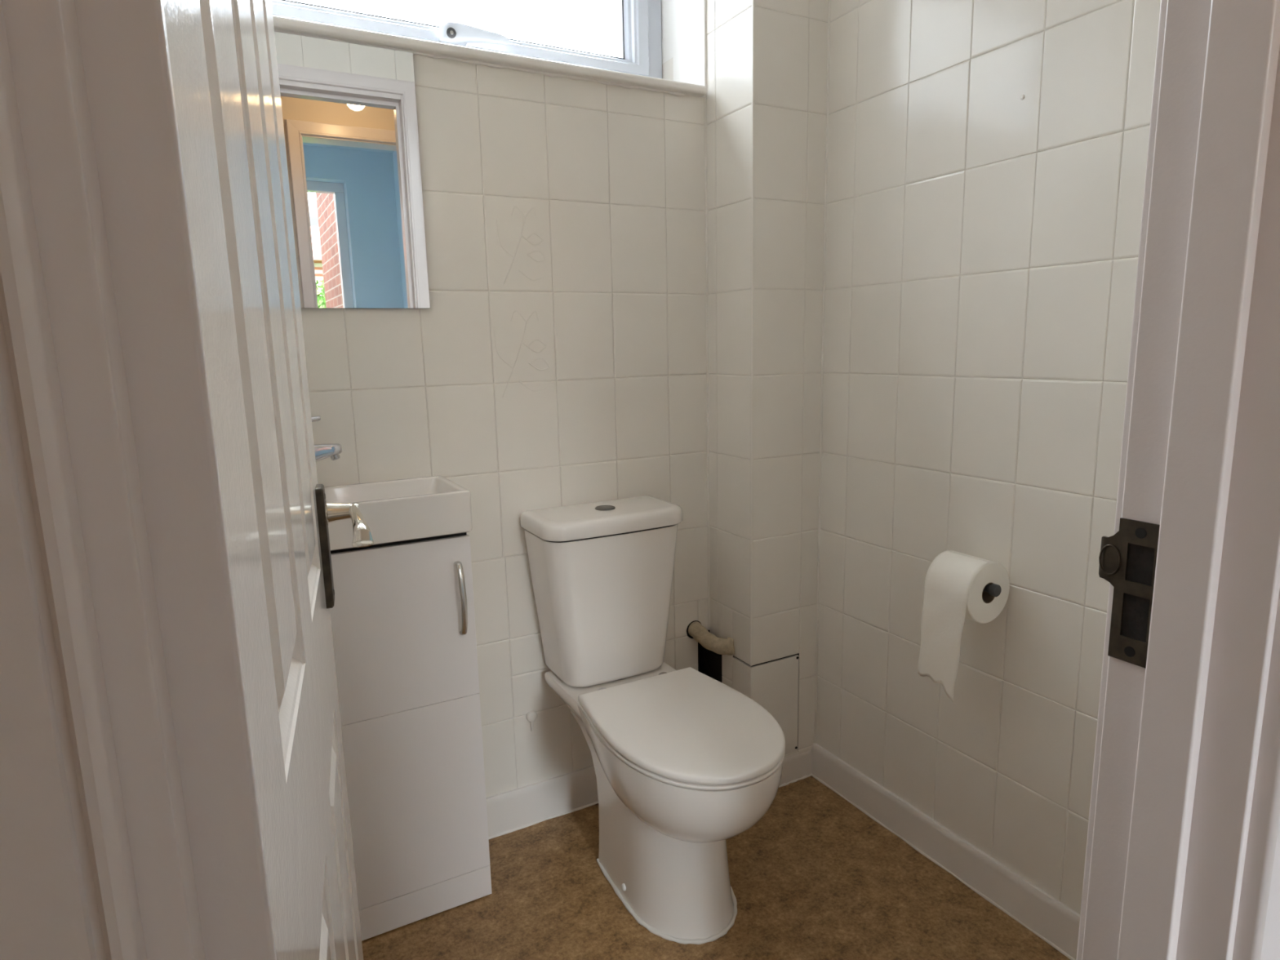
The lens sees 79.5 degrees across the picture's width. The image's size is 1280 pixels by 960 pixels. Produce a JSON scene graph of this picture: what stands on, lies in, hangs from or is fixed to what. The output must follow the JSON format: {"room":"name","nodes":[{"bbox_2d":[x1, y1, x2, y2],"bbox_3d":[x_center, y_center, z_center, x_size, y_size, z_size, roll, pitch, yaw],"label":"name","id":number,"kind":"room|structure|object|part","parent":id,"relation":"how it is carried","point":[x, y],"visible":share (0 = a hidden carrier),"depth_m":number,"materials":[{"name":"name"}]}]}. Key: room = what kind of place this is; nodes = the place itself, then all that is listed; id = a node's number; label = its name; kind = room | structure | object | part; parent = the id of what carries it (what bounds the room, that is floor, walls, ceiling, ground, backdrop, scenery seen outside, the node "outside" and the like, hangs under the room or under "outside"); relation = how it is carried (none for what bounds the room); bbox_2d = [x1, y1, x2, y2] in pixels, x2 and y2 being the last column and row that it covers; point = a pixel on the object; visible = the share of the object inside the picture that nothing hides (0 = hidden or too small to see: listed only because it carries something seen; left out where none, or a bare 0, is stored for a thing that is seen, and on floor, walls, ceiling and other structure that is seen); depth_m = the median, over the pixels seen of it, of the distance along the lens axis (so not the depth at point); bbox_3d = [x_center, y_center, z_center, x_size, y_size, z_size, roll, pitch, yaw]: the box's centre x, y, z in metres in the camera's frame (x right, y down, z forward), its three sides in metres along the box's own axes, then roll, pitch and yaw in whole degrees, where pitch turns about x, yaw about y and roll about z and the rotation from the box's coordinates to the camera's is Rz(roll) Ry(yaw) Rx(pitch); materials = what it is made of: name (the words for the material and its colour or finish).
{"room":"bathroom","nodes":[
{"label":"bathroom","id":0,"kind":"room"},
{"bbox_2d":[301,0,710,797],"bbox_3d":[-0.333,-0.392,1.849,1.616,2.590,0.301,-7,11,-28],"label":"wall","id":1,"kind":"structure","parent":0,"point":[557,357],"depth_m":1.76,"materials":[{"name":"tile"}]},
{"bbox_2d":[274,31,430,308],"bbox_3d":[-0.623,-0.584,1.480,0.400,0.494,0.008,-7,11,-28],"label":"wall mirror","id":2,"kind":"object","parent":1,"relation":"attached to","point":[350,125],"visible":0.64,"depth_m":1.51,"materials":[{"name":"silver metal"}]},
{"bbox_2d":[271,0,662,79],"bbox_3d":[-0.450,-1.195,1.711,1.144,0.575,0.130,-7,11,-28],"label":"window","id":3,"kind":"structure","parent":1,"relation":"in","point":[638,47],"depth_m":1.83,"materials":[{"name":"grey plastic"}]},
{"bbox_3d":[-0.376,-0.998,1.740,0.158,0.046,0.042,-7,11,-28],"label":"handle","id":4,"kind":"part","parent":3,"relation":"part of","materials":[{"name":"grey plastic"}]},
{"bbox_3d":[-0.465,-1.199,1.737,1.144,0.575,0.070,-7,11,-28],"label":"frame","id":5,"kind":"part","parent":3,"relation":"part of","materials":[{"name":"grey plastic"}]},
{"bbox_2d":[272,15,706,97],"bbox_3d":[-0.414,-0.879,1.652,1.190,0.028,0.226,-7,11,-28],"label":"window sill","id":6,"kind":"structure","parent":1,"relation":"attached to","point":[436,50],"depth_m":1.58,"materials":[{"name":"white paint"}]},
{"bbox_2d":[525,710,537,731],"bbox_3d":[-0.262,0.587,1.872,0.027,0.053,0.014,-7,11,-28],"label":"pipe stub","id":7,"kind":"object","parent":1,"relation":"attached to","point":[531,715],"visible":1,"depth_m":1.86,"materials":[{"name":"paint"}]},
{"bbox_2d":[485,765,598,839],"bbox_3d":[-0.327,0.810,1.869,1.200,0.103,0.017,-7,11,-28],"label":"baseboard","id":8,"kind":"structure","parent":1,"relation":"attached to","point":[511,811],"depth_m":1.91,"materials":[{"name":"white paint"}]},
{"bbox_2d":[700,0,706,87],"bbox_3d":[0.148,-1.280,1.800,0.008,0.684,0.016,-7,11,-28],"label":"trim","id":9,"kind":"structure","parent":1,"relation":"attached to","point":[703,2],"depth_m":1.84,"materials":[{"name":"white paint"}]},
{"bbox_2d":[688,621,734,655],"bbox_3d":[0.175,0.415,2.054,0.064,0.068,0.196,-11,14,-43],"label":"pipe","id":10,"kind":"object","parent":1,"relation":"attached to","point":[720,646],"visible":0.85,"depth_m":2.01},
{"bbox_2d":[361,776,1070,959],"bbox_3d":[0.071,0.966,1.386,1.616,0.060,1.319,-7,11,-28],"label":"floor","id":11,"kind":"structure","parent":0,"point":[816,877],"depth_m":1.61,"materials":[{"name":"brown tile"}]},
{"bbox_2d":[329,532,492,941],"bbox_3d":[-0.541,0.506,1.567,0.399,0.810,0.222,-7,11,-28],"label":"vanity cabinet","id":12,"kind":"object","parent":11,"relation":"on","point":[402,615],"visible":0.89,"depth_m":1.52,"materials":[{"name":"white wood"}]},
{"bbox_2d":[324,475,472,551],"bbox_3d":[-0.557,0.066,1.500,0.406,0.082,0.220,-7,11,-28],"label":"basin","id":13,"kind":"object","parent":12,"relation":"in","point":[425,507],"visible":0.53,"depth_m":1.47,"materials":[{"name":"white ceramic"}]},
{"bbox_2d":[311,415,342,462],"bbox_3d":[-0.648,-0.040,1.435,0.175,0.154,0.052,-7,11,-28],"label":"tap","id":14,"kind":"object","parent":13,"relation":"on","point":[325,451],"visible":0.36,"depth_m":1.45,"materials":[{"name":"silver metal"}]},
{"bbox_3d":[-0.660,-0.096,1.419,0.134,0.036,0.034,-7,11,-28],"label":"lever","id":15,"kind":"part","parent":14,"relation":"part of","materials":[{"name":"silver metal"}]},
{"bbox_3d":[-0.633,-0.042,1.442,0.141,0.056,0.030,-7,11,-28],"label":"spout","id":16,"kind":"part","parent":14,"relation":"part of","materials":[{"name":"silver metal"}]},
{"bbox_3d":[-0.511,0.293,1.464,0.399,0.332,0.018,-7,11,-28],"label":"door","id":17,"kind":"part","parent":12,"relation":"part of","materials":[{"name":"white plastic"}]},
{"bbox_3d":[-0.504,0.650,1.527,0.399,0.392,0.018,-7,11,-28],"label":"panel","id":18,"kind":"part","parent":12,"relation":"part of","materials":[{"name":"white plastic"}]},
{"bbox_3d":[-0.351,0.235,1.516,0.014,0.152,0.031,-7,11,-28],"label":"handle","id":19,"kind":"part","parent":12,"relation":"part of","materials":[{"name":"silver metal"}]},
{"bbox_2d":[520,495,785,944],"bbox_3d":[0.042,0.490,1.637,0.349,0.797,0.662,-7,11,-28],"label":"toilet","id":20,"kind":"object","parent":11,"relation":"on","point":[686,762],"visible":1,"depth_m":1.61,"materials":[{"name":"white ceramic"}]},
{"bbox_3d":[-0.080,0.086,1.778,0.349,0.040,0.185,-7,11,-28],"label":"cistern lid","id":21,"kind":"part","parent":20,"relation":"part of","materials":[{"name":"white ceramic"}]},
{"bbox_3d":[0.095,0.598,1.561,0.333,0.189,0.442,-7,11,-28],"label":"bowl","id":22,"kind":"part","parent":20,"relation":"part of","materials":[{"name":"white ceramic"}]},
{"bbox_3d":[0.096,0.486,1.535,0.334,0.020,0.435,-7,11,-28],"label":"lid","id":23,"kind":"part","parent":20,"relation":"part of","materials":[{"name":"white plastic"}]},
{"bbox_2d":[704,0,828,756],"bbox_3d":[0.308,-0.408,1.921,0.220,2.450,0.193,-7,11,-28],"label":"wall","id":24,"kind":"structure","parent":0,"point":[766,96],"depth_m":1.85,"materials":[{"name":"tile"}]},
{"bbox_2d":[732,654,799,755],"bbox_3d":[0.332,0.593,2.033,0.154,0.270,0.082,-7,11,-28],"label":"access panel","id":25,"kind":"object","parent":24,"relation":"attached to","point":[773,685],"visible":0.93,"depth_m":2.00,"materials":[{"name":"paint"}]},
{"bbox_2d":[778,750,813,787],"bbox_3d":[0.383,0.774,2.043,0.217,0.081,0.011,-7,11,-28],"label":"baseboard","id":26,"kind":"structure","parent":24,"relation":"attached to","point":[797,766],"depth_m":2.06,"materials":[{"name":"white paint"}]},
{"bbox_2d":[813,0,1160,915],"bbox_3d":[0.668,-0.368,1.591,0.104,2.590,1.713,-7,11,-28],"label":"wall","id":27,"kind":"structure","parent":0,"point":[986,160],"depth_m":1.52,"materials":[{"name":"tile"}]},
{"bbox_2d":[811,742,1079,959],"bbox_3d":[0.734,0.837,1.609,0.017,0.093,1.111,-7,11,-28],"label":"baseboard","id":28,"kind":"structure","parent":27,"relation":"attached to","point":[1044,915],"depth_m":1.68,"materials":[{"name":"white paint"}]},
{"bbox_2d":[982,583,1001,596],"bbox_3d":[0.660,0.196,1.543,0.076,0.043,0.167,-7,11,-28],"label":"toilet roll holder","id":29,"kind":"object","parent":27,"relation":"attached to","point":[994,589],"visible":0.31,"depth_m":1.46,"materials":[{"name":"grey metal"}]},
{"bbox_2d":[917,550,1009,702],"bbox_3d":[0.642,0.288,1.537,0.122,0.286,0.117,-7,11,-28],"label":"toilet roll","id":30,"kind":"object","parent":29,"relation":"on","point":[955,582],"visible":0.97,"depth_m":1.50,"materials":[{"name":"white paper"}]},
{"bbox_3d":[0.662,0.197,1.540,0.066,0.015,0.148,-7,11,-28],"label":"arm","id":31,"kind":"part","parent":29,"relation":"part of","materials":[{"name":"grey plastic"}]},
{"bbox_3d":[0.675,0.210,1.464,0.024,0.024,0.013,-7,11,-28],"label":"knob","id":32,"kind":"part","parent":29,"relation":"part of","materials":[{"name":"grey plastic"}]},
{"bbox_3d":[0.737,-0.218,0.731,3.816,2.590,0.115,-7,11,-28],"label":"wall","id":33,"kind":"structure","parent":0,"visible":0},
{"bbox_2d":[163,0,373,959],"bbox_3d":[-0.279,0.045,0.659,0.095,2.005,0.687,-5,11,-19],"label":"door","id":34,"kind":"structure","parent":33,"relation":"in","point":[223,53],"depth_m":0.49,"materials":[{"name":"white paint"}]},
{"bbox_3d":[-0.386,0.081,0.945,0.009,0.150,0.040,-5,11,-19],"label":"handle plate","id":35,"kind":"part","parent":34,"relation":"part of","materials":[{"name":"brown metal"}]},
{"bbox_3d":[-0.342,0.048,0.903,0.040,0.035,0.135,-7,11,-28],"label":"lever","id":36,"kind":"part","parent":34,"relation":"part of","materials":[{"name":"silver metal"}]},
{"bbox_2d":[0,0,1279,959],"bbox_3d":[0.131,0.040,0.435,0.817,2.092,0.140,-7,11,-28],"label":"trim","id":37,"kind":"structure","parent":33,"relation":"attached to","point":[131,828],"depth_m":0.25,"materials":[{"name":"white paint"}]},
{"bbox_3d":[-0.170,0.088,0.206,0.050,2.090,0.017,-7,11,-28],"label":"architrave","id":38,"kind":"part","parent":37,"relation":"part of","materials":[{"name":"white paint"}]},
{"bbox_3d":[0.432,-0.008,0.668,0.046,2.092,0.009,-7,11,-28],"label":"architrave","id":39,"kind":"part","parent":37,"relation":"part of","materials":[{"name":"white paint"}]},
{"bbox_2d":[1098,517,1159,668],"bbox_3d":[0.417,0.095,0.660,0.008,0.124,0.051,-7,11,-28],"label":"strike plate","id":40,"kind":"object","parent":37,"relation":"attached to","point":[1127,558],"visible":1,"depth_m":0.66,"materials":[{"name":"brown metal"}]},
{"bbox_3d":[0.497,0.011,0.561,0.050,2.090,0.017,-7,11,-28],"label":"architrave","id":41,"kind":"part","parent":37,"relation":"part of","materials":[{"name":"white paint"}]}
]}

